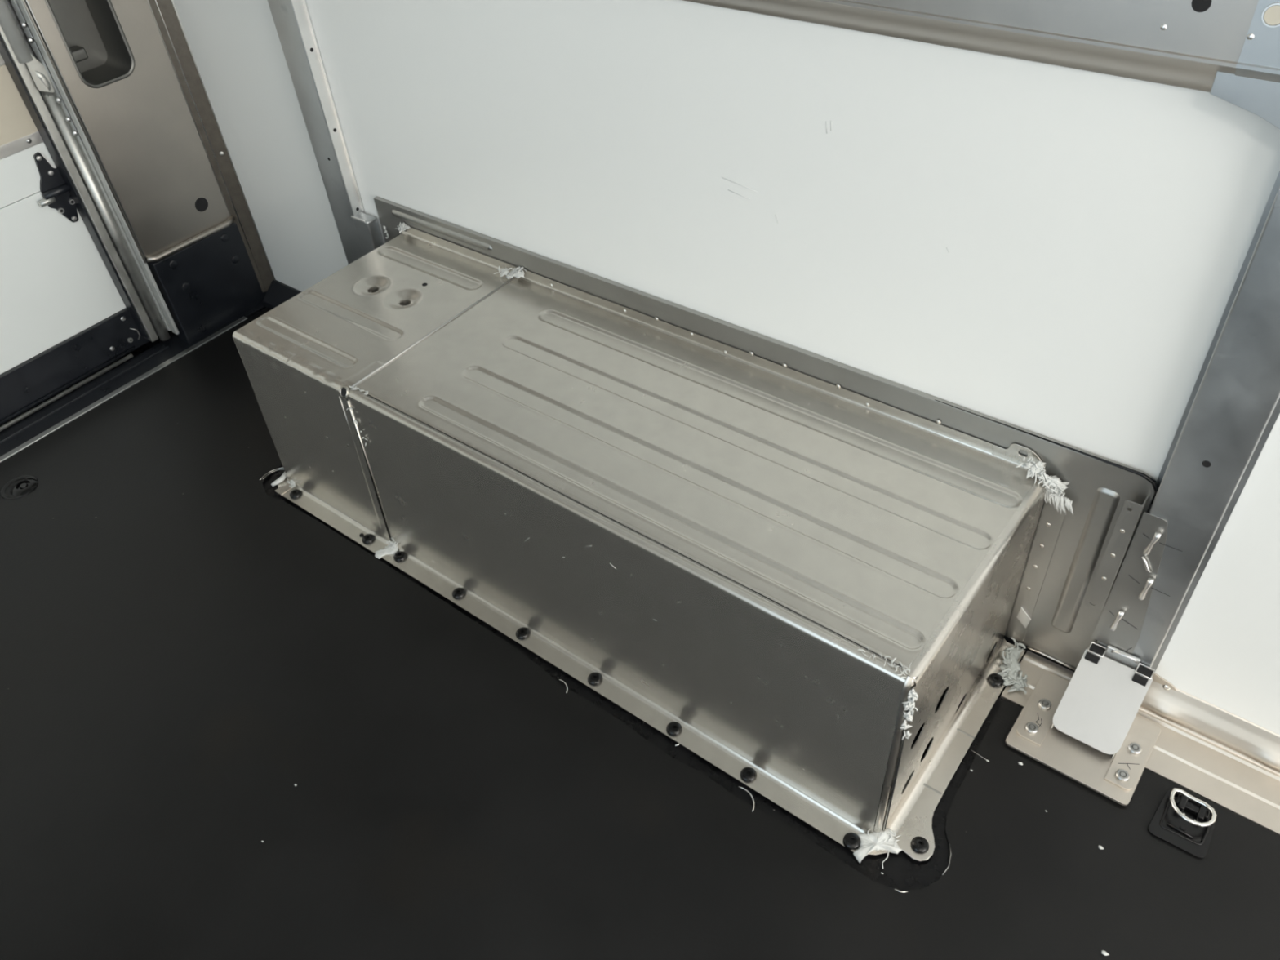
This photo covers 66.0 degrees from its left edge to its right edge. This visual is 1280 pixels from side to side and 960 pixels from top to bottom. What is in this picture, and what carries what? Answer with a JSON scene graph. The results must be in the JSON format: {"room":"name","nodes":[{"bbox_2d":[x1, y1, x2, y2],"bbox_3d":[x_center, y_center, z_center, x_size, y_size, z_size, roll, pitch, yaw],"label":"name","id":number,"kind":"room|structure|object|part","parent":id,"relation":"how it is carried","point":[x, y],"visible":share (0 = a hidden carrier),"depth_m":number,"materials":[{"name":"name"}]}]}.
{"room":"cargo space","nodes":[
{"label":"cargo space","id":0,"kind":"room"},
{"bbox_2d":[24,0,145,257],"bbox_3d":[-1.712,-0.608,1.046,0.040,2.110,2.300,25,51,29],"label":"trim","id":1,"kind":"structure","parent":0,"point":[24,0],"depth_m":1.94,"materials":[{"name":"silver metal"}]},
{"bbox_2d":[0,306,1279,959],"bbox_3d":[-0.031,0.900,0.790,4.000,0.030,2.240,25,51,29],"label":"floor","id":2,"kind":"structure","parent":0,"point":[184,646],"depth_m":1.30,"materials":[{"name":"black rubber"}]},
{"bbox_2d":[0,475,38,499],"bbox_3d":[-1.153,0.012,1.828,0.066,0.006,0.066,25,51,29],"label":"socket","id":3,"kind":"object","parent":2,"relation":"on","point":[23,487],"visible":1,"depth_m":1.82,"materials":[{"name":"black plastic"}]},
{"bbox_2d":[0,315,247,462],"bbox_3d":[-1.523,0.238,1.628,0.014,0.006,2.105,25,51,29],"label":"strip","id":4,"kind":"object","parent":2,"relation":"on","point":[199,344],"visible":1,"depth_m":2.03,"materials":[{"name":"metal"}]},
{"bbox_2d":[558,679,568,693],"bbox_3d":[-0.109,0.296,1.421,0.007,0.002,0.028,-22,45,-17],"label":"cheese shaving","id":5,"kind":"object","parent":2,"relation":"on","point":[562,681],"visible":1,"depth_m":1.42,"materials":[{"name":"food"}]},
{"bbox_2d":[232,220,1073,868],"bbox_3d":[-0.060,0.007,1.470,1.265,0.353,0.423,25,51,29],"label":"box","id":6,"kind":"object","parent":2,"relation":"on","point":[753,558],"visible":1,"depth_m":1.30,"materials":[{"name":"metal"}]},
{"bbox_3d":[-0.432,-0.167,1.702,0.282,0.336,0.411,25,51,29],"label":"panel","id":7,"kind":"part","parent":6,"relation":"part of","materials":[{"name":"metal"}]},
{"bbox_2d":[737,786,755,811],"bbox_3d":[0.141,0.410,1.273,0.011,0.002,0.039,-19,45,-14],"label":"cheese shaving","id":8,"kind":"object","parent":2,"relation":"on","point":[745,789],"visible":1,"depth_m":1.27,"materials":[{"name":"food"}]},
{"bbox_2d":[894,888,907,893],"bbox_3d":[0.311,0.489,1.172,0.016,0.002,0.004,6,44,12],"label":"cheese shaving","id":9,"kind":"object","parent":2,"relation":"on","point":[896,890],"visible":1,"depth_m":1.17,"materials":[{"name":"food"}]},
{"bbox_2d":[942,844,951,875],"bbox_3d":[0.374,0.461,1.196,0.006,0.001,0.042,14,46,20],"label":"cheese shaving","id":10,"kind":"object","parent":2,"relation":"on","point":[949,844],"visible":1,"depth_m":1.19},
{"bbox_2d":[1005,641,1160,805],"bbox_3d":[0.586,0.299,1.272,0.158,0.097,0.154,25,51,29],"label":"mounting bracket","id":11,"kind":"object","parent":2,"relation":"on","point":[1087,729],"visible":1,"depth_m":1.28,"materials":[{"name":"silver metal"}]},
{"bbox_2d":[1101,950,1109,955],"bbox_3d":[0.522,0.531,1.105,0.009,0.003,0.005,25,51,29],"label":"crumb","id":12,"kind":"object","parent":2,"relation":"on","point":[1104,953],"visible":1,"depth_m":1.10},
{"bbox_2d":[1000,650,1279,835],"bbox_3d":[1.353,0.639,0.868,2.083,0.064,0.108,25,51,29],"label":"rail","id":13,"kind":"object","parent":2,"relation":"on","point":[1224,757],"visible":0.74,"depth_m":1.27,"materials":[{"name":"beige metal"}]},
{"bbox_2d":[1147,787,1217,858],"bbox_3d":[0.668,0.414,1.204,0.065,0.020,0.077,25,51,29],"label":"ring","id":14,"kind":"object","parent":2,"relation":"on","point":[1182,820],"visible":1,"depth_m":1.21,"materials":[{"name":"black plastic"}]},
{"bbox_2d":[173,0,1279,734],"bbox_3d":[0.622,-0.484,0.635,3.860,2.050,0.035,25,51,29],"label":"wall","id":15,"kind":"structure","parent":0,"point":[1059,253],"depth_m":1.20,"materials":[{"name":"grey plastic"}]},
{"bbox_2d":[0,302,265,456],"bbox_3d":[-1.532,0.197,1.681,0.080,0.010,2.200,25,51,29],"label":"trim","id":16,"kind":"structure","parent":15,"relation":"attached to","point":[176,345],"depth_m":2.05,"materials":[{"name":"black paint"}]},
{"bbox_2d":[144,222,266,343],"bbox_3d":[-0.938,-0.437,2.150,0.046,0.199,0.217,25,51,29],"label":"kick plate","id":17,"kind":"object","parent":16,"relation":"on","point":[206,284],"visible":0.91,"depth_m":2.13,"materials":[{"name":"black paint"}]},
{"bbox_2d":[22,0,235,263],"bbox_3d":[-1.000,-0.874,1.740,0.090,1.003,0.215,25,51,29],"label":"pillar","id":18,"kind":"structure","parent":17,"relation":"on","point":[111,57],"depth_m":1.88,"materials":[{"name":"silver metal"}]},
{"bbox_2d":[0,0,179,342],"bbox_3d":[-1.077,-0.738,1.738,0.078,1.188,0.056,25,51,29],"label":"door track","id":19,"kind":"object","parent":18,"relation":"attached to","point":[26,60],"visible":1,"depth_m":1.86,"materials":[{"name":"metal"}]},
{"bbox_2d":[0,53,150,431],"bbox_3d":[-1.689,-0.202,1.233,0.041,1.200,1.930,25,51,29],"label":"door","id":20,"kind":"structure","parent":19,"relation":"attached to","point":[64,318],"depth_m":1.95,"materials":[{"name":"paint"}]},
{"bbox_3d":[-1.687,-0.153,1.273,0.002,0.134,1.920,25,51,29],"label":"reinforcing plate","id":21,"kind":"part","parent":20,"relation":"part of","materials":[{"name":"silver metal"}]},
{"bbox_3d":[-1.697,-0.151,1.280,0.020,0.298,1.915,25,51,29],"label":"panel","id":22,"kind":"part","parent":20,"relation":"part of","materials":[{"name":"paint"}]},
{"bbox_3d":[-1.677,0.062,1.480,0.020,0.286,1.915,25,51,29],"label":"panel","id":23,"kind":"part","parent":20,"relation":"part of","materials":[{"name":"paint"}]},
{"bbox_3d":[-1.660,0.200,1.606,0.028,0.090,1.918,25,51,29],"label":"rail","id":24,"kind":"part","parent":20,"relation":"part of","materials":[{"name":"black metal"}]},
{"bbox_2d":[0,306,268,462],"bbox_3d":[-1.488,0.215,1.651,0.002,0.004,2.200,25,51,29],"label":"trim","id":25,"kind":"structure","parent":15,"relation":"attached to","point":[267,307],"depth_m":2.04,"materials":[{"name":"black paint"}]},
{"bbox_2d":[146,0,275,292],"bbox_3d":[-0.885,-0.861,1.845,0.044,1.180,0.004,-12,43,-7],"label":"trim","id":26,"kind":"structure","parent":15,"relation":"attached to","point":[164,12],"depth_m":1.99,"materials":[{"name":"metal"}]},
{"bbox_2d":[262,280,302,309],"bbox_3d":[-0.632,-0.327,2.113,0.528,0.049,0.050,25,51,29],"label":"baseboard","id":27,"kind":"structure","parent":15,"relation":"attached to","point":[278,292],"depth_m":2.21,"materials":[{"name":"black paint"}]},
{"bbox_2d":[267,0,382,264],"bbox_3d":[-0.586,-1.010,1.365,0.116,2.050,0.028,25,51,29],"label":"wall post","id":28,"kind":"object","parent":15,"relation":"attached to","point":[359,233],"visible":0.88,"depth_m":1.73,"materials":[{"name":"metal"}]},
{"bbox_2d":[373,195,1159,671],"bbox_3d":[0.063,-0.117,1.571,1.369,0.370,0.032,25,51,29],"label":"plate","id":29,"kind":"object","parent":15,"relation":"attached to","point":[1060,628],"depth_m":1.30,"materials":[{"name":"grey metal"}]},
{"bbox_2d":[382,226,388,239],"bbox_3d":[-0.467,-0.454,1.809,0.012,0.025,0.006,25,51,29],"label":"crumb","id":30,"kind":"object","parent":29,"relation":"attached to","point":[384,227],"visible":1,"depth_m":1.81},
{"bbox_3d":[0.581,0.091,1.207,0.022,0.195,0.024,25,51,29],"label":"angle bracket","id":31,"kind":"part","parent":29,"relation":"part of","materials":[{"name":"silver metal"}]},
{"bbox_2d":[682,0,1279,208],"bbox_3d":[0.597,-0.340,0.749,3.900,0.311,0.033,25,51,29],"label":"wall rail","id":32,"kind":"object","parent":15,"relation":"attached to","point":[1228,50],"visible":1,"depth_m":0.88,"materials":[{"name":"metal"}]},
{"bbox_3d":[-0.221,-0.758,1.220,1.835,0.231,0.032,25,51,29],"label":"rail","id":33,"kind":"part","parent":32,"relation":"part of","materials":[{"name":"metal"}]},
{"bbox_3d":[1.320,-0.024,0.279,2.066,0.231,0.033,25,51,29],"label":"rail","id":34,"kind":"part","parent":32,"relation":"part of","materials":[{"name":"metal"}]},
{"bbox_2d":[1092,170,1279,672],"bbox_3d":[0.571,-0.474,0.641,0.084,2.005,0.031,25,51,29],"label":"wall post","id":35,"kind":"object","parent":15,"relation":"attached to","point":[1232,410],"visible":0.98,"depth_m":1.06,"materials":[{"name":"metal"}]},
{"bbox_3d":[0.611,0.132,1.213,0.051,0.237,0.001,25,51,29],"label":"splice plate","id":36,"kind":"part","parent":35,"relation":"part of","materials":[{"name":"grey metal"}]}
]}

